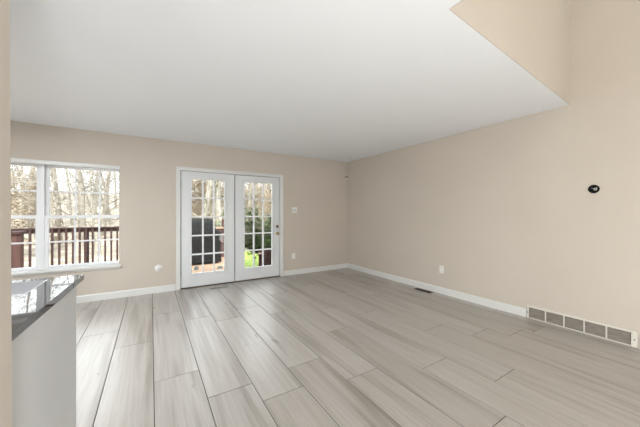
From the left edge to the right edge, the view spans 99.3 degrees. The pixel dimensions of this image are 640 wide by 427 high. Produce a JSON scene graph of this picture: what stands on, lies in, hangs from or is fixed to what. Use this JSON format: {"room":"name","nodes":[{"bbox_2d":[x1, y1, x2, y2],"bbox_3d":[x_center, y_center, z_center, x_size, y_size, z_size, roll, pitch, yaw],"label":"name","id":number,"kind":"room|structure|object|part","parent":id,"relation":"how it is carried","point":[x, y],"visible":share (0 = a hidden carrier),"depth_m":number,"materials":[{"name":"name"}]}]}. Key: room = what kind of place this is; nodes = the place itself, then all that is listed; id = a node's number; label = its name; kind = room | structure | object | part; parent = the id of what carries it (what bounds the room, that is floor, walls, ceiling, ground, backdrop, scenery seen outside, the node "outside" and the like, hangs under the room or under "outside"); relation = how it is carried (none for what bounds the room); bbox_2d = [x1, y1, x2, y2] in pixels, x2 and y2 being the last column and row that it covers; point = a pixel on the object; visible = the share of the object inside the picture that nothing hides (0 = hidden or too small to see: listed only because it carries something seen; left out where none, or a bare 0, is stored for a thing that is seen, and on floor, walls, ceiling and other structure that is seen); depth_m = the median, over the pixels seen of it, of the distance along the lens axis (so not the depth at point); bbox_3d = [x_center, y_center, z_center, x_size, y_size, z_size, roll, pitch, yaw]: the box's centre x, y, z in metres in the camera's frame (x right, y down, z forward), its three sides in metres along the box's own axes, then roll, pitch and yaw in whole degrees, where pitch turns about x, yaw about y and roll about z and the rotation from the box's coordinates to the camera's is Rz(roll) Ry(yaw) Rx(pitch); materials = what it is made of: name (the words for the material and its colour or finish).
{"room":"empty living room","nodes":[
{"label":"empty living room","id":0,"kind":"room"},
{"bbox_2d":[0,0,11,426],"bbox_3d":[-0.054,0.035,-0.675,0.144,2.480,3.310,0,0,-32],"label":"wall","id":1,"kind":"structure","parent":0,"point":[5,145],"depth_m":0.73,"materials":[{"name":"beige paint"}]},
{"bbox_2d":[10,121,346,295],"bbox_3d":[-2.453,0.035,4.545,7.430,2.480,0.090,0,0,-32],"label":"wall","id":2,"kind":"structure","parent":0,"point":[316,234],"depth_m":4.43,"materials":[{"name":"beige paint"}]},
{"bbox_2d":[11,163,118,271],"bbox_3d":[-3.919,0.053,3.745,2.095,1.545,0.090,0,0,-32],"label":"window","id":3,"kind":"structure","parent":2,"relation":"in","point":[42,216],"depth_m":3.78,"materials":[{"name":"white plastic"}]},
{"bbox_3d":[-4.333,-0.304,3.508,1.058,0.748,0.035,0,0,-32],"label":"sash","id":4,"kind":"part","parent":3,"relation":"part of","materials":[{"name":"white plastic"}]},
{"bbox_3d":[-4.312,0.403,3.474,1.058,0.760,0.035,0,0,-32],"label":"sash","id":5,"kind":"part","parent":3,"relation":"part of","materials":[{"name":"white plastic"}]},
{"bbox_3d":[-3.919,0.053,3.745,2.095,1.545,0.090,0,0,-32],"label":"frame","id":6,"kind":"part","parent":3,"relation":"part of","materials":[{"name":"white plastic"}]},
{"bbox_3d":[-3.437,0.403,4.018,0.905,0.760,0.035,0,0,-32],"label":"sash","id":7,"kind":"part","parent":3,"relation":"part of","materials":[{"name":"white plastic"}]},
{"bbox_3d":[-3.458,-0.304,4.052,0.905,0.748,0.035,0,0,-32],"label":"sash","id":8,"kind":"part","parent":3,"relation":"part of","materials":[{"name":"white plastic"}]},
{"bbox_2d":[11,158,119,169],"bbox_3d":[-3.885,-0.695,3.647,1.948,0.050,0.112,0,0,-32],"label":"trim","id":9,"kind":"structure","parent":2,"relation":"attached to","point":[13,160],"depth_m":3.79,"materials":[{"name":"white paint"}]},
{"bbox_2d":[11,263,120,276],"bbox_3d":[-3.878,0.797,3.638,1.970,0.060,0.143,0,0,-32],"label":"trim","id":10,"kind":"structure","parent":2,"relation":"attached to","point":[116,265],"depth_m":3.79,"materials":[{"name":"white paint"}]},
{"bbox_2d":[155,265,161,270],"bbox_3d":[-2.601,0.880,4.382,0.110,0.110,0.030,0,0,-32],"label":"round wall plate","id":11,"kind":"object","parent":2,"relation":"attached to","point":[157,267],"visible":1,"depth_m":4.37,"materials":[{"name":"white plastic"}]},
{"bbox_2d":[180,171,234,287],"bbox_3d":[-1.970,0.269,4.829,0.915,1.977,0.078,0,0,-34],"label":"door","id":12,"kind":"structure","parent":2,"relation":"in","point":[188,279],"depth_m":4.78,"materials":[{"name":"white paint"}]},
{"bbox_3d":[-1.966,0.220,4.804,0.614,1.694,0.015,0,0,-32],"label":"lite frame","id":13,"kind":"part","parent":12,"relation":"part of","materials":[{"name":"white paint"}]},
{"bbox_2d":[76,263,346,302],"bbox_3d":[-2.425,1.224,4.501,7.230,0.102,0.014,0,0,-32],"label":"baseboard","id":14,"kind":"structure","parent":2,"relation":"attached to","point":[157,289],"depth_m":4.30,"materials":[{"name":"white paint"}]},
{"bbox_2d":[176,166,282,289],"bbox_3d":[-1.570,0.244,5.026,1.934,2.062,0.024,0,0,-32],"label":"trim","id":15,"kind":"structure","parent":2,"relation":"attached to","point":[178,168],"depth_m":4.72,"materials":[{"name":"white paint"}]},
{"bbox_2d":[180,276,279,289],"bbox_3d":[-1.606,1.267,5.082,1.835,0.016,0.132,0,0,-32],"label":"trim","id":16,"kind":"structure","parent":2,"relation":"attached to","point":[271,276],"depth_m":4.96,"materials":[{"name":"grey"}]},
{"bbox_2d":[235,175,279,280],"bbox_3d":[-1.197,0.269,5.276,0.874,1.977,0.110,0,0,-32],"label":"door","id":17,"kind":"structure","parent":2,"relation":"in","point":[241,273],"depth_m":5.25,"materials":[{"name":"white paint"}]},
{"bbox_3d":[-1.190,0.220,5.287,0.622,1.694,0.015,0,0,-32],"label":"lite frame","id":18,"kind":"part","parent":17,"relation":"part of","materials":[{"name":"white paint"}]},
{"bbox_2d":[292,207,296,212],"bbox_3d":[-0.527,-0.074,5.678,0.116,0.116,0.018,0,0,-32],"label":"light switch","id":19,"kind":"object","parent":2,"relation":"attached to","point":[294,209],"visible":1,"depth_m":5.68,"materials":[{"name":"white plastic"}]},
{"bbox_2d":[10,0,568,161],"bbox_3d":[-0.498,-1.255,1.398,7.430,0.100,7.500,0,0,-32],"label":"ceiling","id":20,"kind":"structure","parent":0,"point":[334,80],"depth_m":2.37,"materials":[{"name":"white paint"}]},
{"bbox_2d":[76,268,639,426],"bbox_3d":[-0.524,1.325,1.440,7.230,0.100,7.400,0,0,-32],"label":"floor","id":21,"kind":"structure","parent":0,"point":[589,380],"depth_m":2.33,"materials":[{"name":"grey wood"}]},
{"bbox_2d":[12,287,75,426],"bbox_3d":[-1.413,0.831,0.993,0.628,0.888,0.922,0,0,-32],"label":"base cabinet","id":22,"kind":"object","parent":21,"relation":"on","point":[44,354],"visible":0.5,"depth_m":1.11,"materials":[{"name":"white paint"}]},
{"bbox_2d":[11,274,83,340],"bbox_3d":[-1.411,0.371,1.014,0.662,0.031,0.952,0,0,-32],"label":"countertop","id":23,"kind":"structure","parent":22,"relation":"on","point":[27,308],"depth_m":1.14,"materials":[{"name":"black stone"}]},
{"bbox_2d":[11,280,46,294],"bbox_3d":[-1.560,0.453,1.233,0.407,0.193,0.299,0,0,-32],"label":"sink","id":24,"kind":"object","parent":23,"relation":"in","point":[18,287],"visible":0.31,"depth_m":1.41,"materials":[{"name":"silver metal"}]},
{"bbox_2d":[209,286,227,289],"bbox_3d":[-1.737,1.273,4.666,0.297,0.005,0.090,0,0,-32],"label":"floor vent","id":25,"kind":"object","parent":21,"relation":"in","point":[222,286],"visible":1,"depth_m":4.67,"materials":[{"name":"grey metal"}]},
{"bbox_2d":[415,288,432,292],"bbox_3d":[1.705,1.273,4.494,0.100,0.005,0.305,0,0,-32],"label":"floor vent","id":26,"kind":"object","parent":21,"relation":"in","point":[419,289],"visible":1,"depth_m":4.49,"materials":[{"name":"brown metal"}]},
{"bbox_2d":[347,0,639,347],"bbox_3d":[2.639,-1.225,3.294,0.100,5.000,7.410,0,0,-32],"label":"wall","id":27,"kind":"structure","parent":0,"point":[509,213],"depth_m":3.24,"materials":[{"name":"beige paint"}]},
{"bbox_2d":[347,263,526,316],"bbox_3d":[2.568,1.224,3.300,0.014,0.102,7.296,0,0,-32],"label":"baseboard","id":28,"kind":"structure","parent":27,"relation":"attached to","point":[505,307],"depth_m":4.19,"materials":[{"name":"white paint"}]},
{"bbox_2d":[439,266,443,273],"bbox_3d":[1.933,0.891,4.327,0.010,0.116,0.074,0,0,-32],"label":"wall outlet","id":29,"kind":"object","parent":27,"relation":"attached to","point":[441,268],"visible":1,"depth_m":4.32,"materials":[{"name":"white plastic"}]},
{"bbox_2d":[527,305,637,347],"bbox_3d":[2.776,1.197,2.957,0.022,0.155,0.890,0,0,-32],"label":"air vent","id":30,"kind":"object","parent":27,"relation":"in","point":[617,334],"visible":1,"depth_m":2.88,"materials":[{"name":"white metal"}]},
{"bbox_2d":[588,185,599,192],"bbox_3d":[2.849,-0.256,2.833,0.029,0.088,0.088,0,0,-32],"label":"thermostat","id":31,"kind":"object","parent":27,"relation":"attached to","point":[593,188],"visible":1,"depth_m":2.83,"materials":[{"name":"black plastic"}]},
{"bbox_2d":[449,0,569,104],"bbox_3d":[1.734,-2.464,2.346,2.448,2.521,0.106,0,0,-35],"label":"wall","id":32,"kind":"structure","parent":0,"point":[535,34],"depth_m":2.34,"materials":[{"name":"beige paint"}]},
{"label":"outside","id":33,"kind":"structure","parent":0,"visible":0},
{"bbox_2d":[11,189,261,266],"bbox_3d":[-20.225,-1.883,46.769,125.000,8.480,90.000,0,0,-32],"label":"ground","id":34,"kind":"structure","parent":33,"point":[111,204],"depth_m":17.67,"materials":[{"name":"brown soil"}]},
{"bbox_2d":[11,165,31,212],"bbox_3d":[-27.580,-3.461,24.456,6.986,8.628,4.187,0,0,13],"label":"bare tree","id":35,"kind":"object","parent":34,"relation":"on","point":[23,187],"visible":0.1,"depth_m":25.18,"materials":[{"name":"grey plant"}]},
{"bbox_2d":[11,171,34,238],"bbox_3d":[-16.686,0.050,13.735,3.494,4.778,2.910,0,0,20],"label":"sapling","id":36,"kind":"object","parent":34,"relation":"on","point":[23,171],"visible":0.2,"depth_m":14.28,"materials":[{"name":"beige plant"}]},
{"bbox_2d":[11,174,50,244],"bbox_3d":[-15.986,0.053,13.440,2.890,4.747,3.471,0,0,2],"label":"sapling","id":37,"kind":"object","parent":34,"relation":"on","point":[18,193],"visible":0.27,"depth_m":14.09,"materials":[{"name":"beige plant"}]},
{"bbox_2d":[11,168,58,227],"bbox_3d":[-22.354,-3.614,21.401,6.271,10.209,5.712,0,0,9],"label":"bare tree","id":38,"kind":"object","parent":34,"relation":"on","point":[54,168],"visible":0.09,"depth_m":21.32,"materials":[{"name":"grey plant"}]},
{"bbox_2d":[11,168,59,212],"bbox_3d":[-22.162,-1.403,21.196,2.790,6.008,3.620,0,0,39],"label":"slender bare tree","id":39,"kind":"object","parent":34,"relation":"on","point":[35,168],"visible":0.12,"depth_m":20.53,"materials":[{"name":"grey plant"}]},
{"bbox_2d":[11,167,61,224],"bbox_3d":[-24.973,-1.422,23.600,4.013,5.488,3.342,0,0,7],"label":"sapling","id":40,"kind":"object","parent":34,"relation":"on","point":[29,167],"visible":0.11,"depth_m":23.21,"materials":[{"name":"beige plant"}]},
{"bbox_2d":[21,169,55,226],"bbox_3d":[-18.543,-0.597,18.327,3.108,5.238,2.396,0,0,33],"label":"slender bare tree","id":41,"kind":"object","parent":34,"relation":"on","point":[34,169],"visible":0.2,"depth_m":17.75,"materials":[{"name":"grey plant"}]},
{"bbox_2d":[13,166,64,203],"bbox_3d":[-33.705,-6.205,31.723,6.657,12.428,7.308,0,0,-39],"label":"bare tree","id":42,"kind":"object","parent":34,"relation":"on","point":[19,166],"visible":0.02,"depth_m":31.78,"materials":[{"name":"grey plant"}]},
{"bbox_2d":[13,165,67,207],"bbox_3d":[-33.203,-5.659,31.816,8.923,11.614,5.348,0,0,-7],"label":"bare tree","id":43,"kind":"object","parent":34,"relation":"on","point":[14,165],"visible":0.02,"depth_m":30.68,"materials":[{"name":"grey plant"}]},
{"bbox_2d":[15,165,73,222],"bbox_3d":[-25.703,-5.086,25.107,4.919,12.529,8.208,0,0,-7],"label":"bare tree","id":44,"kind":"object","parent":34,"relation":"on","point":[15,165],"visible":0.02,"depth_m":25.56,"materials":[{"name":"grey plant"}]},
{"bbox_2d":[11,170,77,188],"bbox_3d":[-14.571,-2.566,11.719,5.859,10.055,6.432,0,0,-27],"label":"bare tree","id":45,"kind":"object","parent":34,"relation":"on","point":[20,170],"visible":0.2,"depth_m":12.97,"materials":[{"name":"grey plant"}]},
{"bbox_2d":[13,180,77,248],"bbox_3d":[-15.846,0.225,15.764,3.115,4.260,2.594,0,0,24],"label":"sapling","id":46,"kind":"object","parent":34,"relation":"on","point":[34,186],"visible":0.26,"depth_m":15.63,"materials":[{"name":"beige plant"}]},
{"bbox_2d":[13,166,86,238],"bbox_3d":[-13.165,-0.326,13.752,2.839,5.514,3.683,0,0,28],"label":"slender bare tree","id":47,"kind":"object","parent":34,"relation":"on","point":[52,202],"visible":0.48,"depth_m":13.73,"materials":[{"name":"grey plant"}]},
{"bbox_2d":[12,166,95,243],"bbox_3d":[-16.749,-2.342,16.754,6.602,8.896,3.957,0,0,-2],"label":"bare tree","id":48,"kind":"object","parent":34,"relation":"on","point":[55,184],"visible":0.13,"depth_m":17.42,"materials":[{"name":"grey plant"}]},
{"bbox_2d":[11,166,117,245],"bbox_3d":[-14.522,-3.508,15.919,8.244,11.480,4.941,0,0,-6],"label":"bare tree","id":49,"kind":"object","parent":34,"relation":"on","point":[79,173],"visible":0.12,"depth_m":16.82,"materials":[{"name":"grey plant"}]},
{"bbox_2d":[59,172,87,208],"bbox_3d":[-33.301,-6.214,36.923,8.209,11.706,5.894,0,0,-13],"label":"bare tree","id":50,"kind":"object","parent":34,"relation":"on","point":[82,172],"visible":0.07,"depth_m":36.76,"materials":[{"name":"grey plant"}]},
{"bbox_2d":[51,168,101,225],"bbox_3d":[-22.209,-3.027,24.839,4.168,8.599,5.804,0,0,20],"label":"bare tree","id":51,"kind":"object","parent":34,"relation":"on","point":[69,208],"visible":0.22,"depth_m":24.49,"materials":[{"name":"grey plant"}]},
{"bbox_2d":[53,169,107,237],"bbox_3d":[-17.642,-1.456,19.172,3.456,6.825,4.483,0,0,9],"label":"slender bare tree","id":52,"kind":"object","parent":34,"relation":"on","point":[57,169],"visible":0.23,"depth_m":19.25,"materials":[{"name":"grey plant"}]},
{"bbox_2d":[52,170,118,257],"bbox_3d":[-12.246,-0.585,14.001,2.992,6.170,3.881,0,0,-6],"label":"slender bare tree","id":53,"kind":"object","parent":34,"relation":"on","point":[94,174],"visible":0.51,"depth_m":14.19,"materials":[{"name":"grey plant"}]},
{"bbox_2d":[58,170,117,223],"bbox_3d":[-21.294,-3.536,25.633,7.706,9.383,4.619,0,0,39],"label":"bare tree","id":54,"kind":"object","parent":34,"relation":"on","point":[109,213],"visible":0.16,"depth_m":26.37,"materials":[{"name":"grey plant"}]},
{"bbox_2d":[62,170,118,213],"bbox_3d":[-25.422,-4.612,30.245,5.782,10.351,8.053,0,0,-11],"label":"bare tree","id":55,"kind":"object","parent":34,"relation":"on","point":[74,170],"visible":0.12,"depth_m":30.64,"materials":[{"name":"grey plant"}]},
{"bbox_2d":[72,172,109,226],"bbox_3d":[-19.728,-1.532,23.044,3.436,5.940,2.649,0,0,36],"label":"slender bare tree","id":56,"kind":"object","parent":34,"relation":"on","point":[90,172],"visible":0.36,"depth_m":23.39,"materials":[{"name":"grey plant"}]},
{"bbox_2d":[67,183,118,249],"bbox_3d":[-12.670,0.321,15.333,2.393,4.149,3.104,0,0,38],"label":"slender bare tree","id":57,"kind":"object","parent":34,"relation":"on","point":[106,183],"visible":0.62,"depth_m":15.26,"materials":[{"name":"grey plant"}]},
{"bbox_2d":[85,170,118,204],"bbox_3d":[-25.591,-3.394,32.179,5.837,7.403,4.191,0,0,-33],"label":"bare tree","id":58,"kind":"object","parent":34,"relation":"on","point":[85,170],"visible":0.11,"depth_m":32.14,"materials":[{"name":"grey plant"}]},
{"bbox_2d":[86,170,118,235],"bbox_3d":[-16.213,-4.117,21.953,8.542,11.920,5.119,0,0,19],"label":"bare tree","id":59,"kind":"object","parent":34,"relation":"on","point":[108,172],"visible":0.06,"depth_m":20.71,"materials":[{"name":"grey plant"}]},
{"bbox_2d":[88,172,116,208],"bbox_3d":[-28.732,-5.895,38.077,7.979,10.789,4.782,0,0,-19],"label":"bare tree","id":60,"kind":"object","parent":34,"relation":"on","point":[114,172],"visible":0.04,"depth_m":38.90,"materials":[{"name":"grey plant"}]},
{"bbox_2d":[91,171,118,225],"bbox_3d":[-10.491,-0.201,14.965,2.743,5.314,3.558,0,0,7],"label":"slender bare tree","id":61,"kind":"object","parent":34,"relation":"on","point":[117,186],"visible":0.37,"depth_m":14.47,"materials":[{"name":"grey plant"}]},
{"bbox_2d":[192,179,215,221],"bbox_3d":[-8.445,-0.219,19.902,3.117,5.118,3.743,0,0,-13],"label":"sapling","id":62,"kind":"object","parent":34,"relation":"on","point":[200,181],"visible":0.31,"depth_m":20.09,"materials":[{"name":"beige plant"}]},
{"bbox_2d":[192,180,215,222],"bbox_3d":[-9.765,-0.351,22.300,2.948,4.841,3.540,0,0,44],"label":"sapling","id":63,"kind":"object","parent":34,"relation":"on","point":[196,180],"visible":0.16,"depth_m":21.81,"materials":[{"name":"beige plant"}]},
{"bbox_2d":[192,179,216,220],"bbox_3d":[-10.340,-0.671,23.198,3.240,5.321,3.891,0,0,4],"label":"sapling","id":64,"kind":"object","parent":34,"relation":"on","point":[194,179],"visible":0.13,"depth_m":23.39,"materials":[{"name":"beige plant"}]},
{"bbox_2d":[192,180,221,217],"bbox_3d":[-7.027,-4.261,17.562,7.421,13.444,6.761,0,0,-11],"label":"bare tree","id":65,"kind":"object","parent":34,"relation":"on","point":[210,184],"visible":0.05,"depth_m":17.46,"materials":[{"name":"grey plant"}]},
{"bbox_2d":[192,257,223,272],"bbox_3d":[-4.968,1.875,5.344,9.200,1.000,3.882,0,0,-32],"label":"deck","id":66,"kind":"object","parent":34,"relation":"on","point":[208,266],"visible":0.02,"depth_m":7.06,"materials":[{"name":"beige wood"}]},
{"bbox_2d":[11,231,26,267],"bbox_3d":[-6.139,0.865,5.486,0.260,1.020,0.260,0,0,-32],"label":"post","id":67,"kind":"object","parent":66,"relation":"on","point":[17,250],"visible":0.48,"depth_m":5.44,"materials":[{"name":"brown wood"}]},
{"bbox_2d":[11,226,118,266],"bbox_3d":[-6.569,0.960,6.538,7.540,1.230,0.180,0,0,-32],"label":"deck railing","id":68,"kind":"object","parent":66,"relation":"on","point":[66,230],"visible":0.21,"depth_m":6.73,"materials":[{"name":"wood"}]},
{"bbox_3d":[-6.559,0.426,6.521,7.540,0.089,0.040,0,0,-32],"label":"rail","id":69,"kind":"part","parent":68,"relation":"part of","materials":[{"name":"wood"}]},
{"bbox_3d":[-6.559,0.363,6.521,7.540,0.035,0.140,0,0,-32],"label":"cap rail","id":70,"kind":"part","parent":68,"relation":"part of","materials":[{"name":"wood"}]},
{"bbox_3d":[-5.973,0.978,6.962,0.090,1.194,0.089,0,0,-32],"label":"post","id":71,"kind":"part","parent":68,"relation":"part of","materials":[{"name":"wood"}]},
{"bbox_2d":[192,218,220,263],"bbox_3d":[-3.405,0.754,7.483,1.233,1.243,0.650,0,0,-32],"label":"covered grill","id":72,"kind":"object","parent":66,"relation":"on","point":[196,222],"visible":0.44,"depth_m":7.33,"materials":[{"name":"grey fabric"}]},
{"bbox_2d":[215,219,223,256],"bbox_3d":[-3.174,0.875,8.624,0.410,1.400,0.200,0,0,-32],"label":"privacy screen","id":73,"kind":"object","parent":66,"relation":"on","point":[221,229],"visible":0.34,"depth_m":8.60,"materials":[{"name":"wood"}]},
{"bbox_2d":[258,253,261,265],"bbox_3d":[-1.342,1.133,6.112,0.090,0.485,0.090,0,0,-32],"label":"post","id":74,"kind":"object","parent":66,"relation":"on","point":[260,254],"visible":0.66,"depth_m":6.08,"materials":[{"name":"wood"}]},
{"bbox_2d":[259,250,270,265],"bbox_3d":[-0.981,1.112,6.431,0.780,0.526,0.440,0,0,-32],"label":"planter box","id":75,"kind":"object","parent":66,"relation":"on","point":[267,253],"visible":0.09,"depth_m":6.08,"materials":[{"name":"brown wood"}]},
{"bbox_2d":[210,188,250,225],"bbox_3d":[-7.005,-0.018,21.521,3.331,4.555,2.774,0,0,14],"label":"sapling","id":76,"kind":"object","parent":34,"relation":"on","point":[221,190],"visible":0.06,"depth_m":21.22,"materials":[{"name":"beige plant"}]},
{"bbox_2d":[193,180,268,226],"bbox_3d":[-6.678,-3.432,18.346,7.545,11.803,8.283,0,0,-22],"label":"bare tree","id":77,"kind":"object","parent":34,"relation":"on","point":[219,210],"visible":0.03,"depth_m":17.89,"materials":[{"name":"grey plant"}]},
{"bbox_2d":[245,183,256,222],"bbox_3d":[-7.758,-0.861,25.718,4.185,5.724,3.485,0,0,-29],"label":"sapling","id":78,"kind":"object","parent":34,"relation":"on","point":[245,183],"visible":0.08,"depth_m":25.94,"materials":[{"name":"beige plant"}]},
{"bbox_2d":[245,251,258,267],"bbox_3d":[-1.783,2.289,12.725,6.300,0.033,10.500,0,0,-32],"label":"lawn","id":79,"kind":"structure","parent":34,"relation":"on","point":[248,260],"depth_m":13.34,"materials":[{"name":"green plant"}]},
{"bbox_2d":[215,206,270,258],"bbox_3d":[-2.033,0.994,11.026,4.081,2.887,3.794,0,0,26],"label":"evergreen shrub","id":80,"kind":"object","parent":79,"relation":"on","point":[249,229],"visible":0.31,"depth_m":10.25,"materials":[{"name":"green plant"}]},
{"bbox_2d":[245,182,266,222],"bbox_3d":[-6.300,-1.651,22.741,6.399,7.680,4.595,0,0,-23],"label":"bare tree","id":81,"kind":"object","parent":34,"relation":"on","point":[245,182],"visible":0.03,"depth_m":22.69,"materials":[{"name":"grey plant"}]},
{"bbox_2d":[245,183,268,243],"bbox_3d":[-4.400,-2.817,20.327,4.010,10.342,6.690,0,0,-13],"label":"bare tree","id":82,"kind":"object","parent":34,"relation":"on","point":[251,185],"visible":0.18,"depth_m":19.86,"materials":[{"name":"grey plant"}]},
{"bbox_2d":[246,184,270,229],"bbox_3d":[-4.209,0.150,19.208,2.806,4.608,3.370,0,0,24],"label":"sapling","id":83,"kind":"object","parent":34,"relation":"on","point":[260,196],"visible":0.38,"depth_m":19.50,"materials":[{"name":"beige plant"}]},
{"bbox_2d":[259,190,270,224],"bbox_3d":[-3.714,0.221,20.874,2.551,4.189,3.063,0,0,12],"label":"sapling","id":84,"kind":"object","parent":34,"relation":"on","point":[269,194],"visible":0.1,"depth_m":20.42,"materials":[{"name":"beige plant"}]},
{"bbox_2d":[264,184,270,228],"bbox_3d":[-4.277,-4.967,22.770,7.595,14.554,8.338,0,0,18],"label":"bare tree","id":85,"kind":"object","parent":34,"relation":"on","point":[266,187],"visible":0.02,"depth_m":22.30,"materials":[{"name":"grey plant"}]}
]}

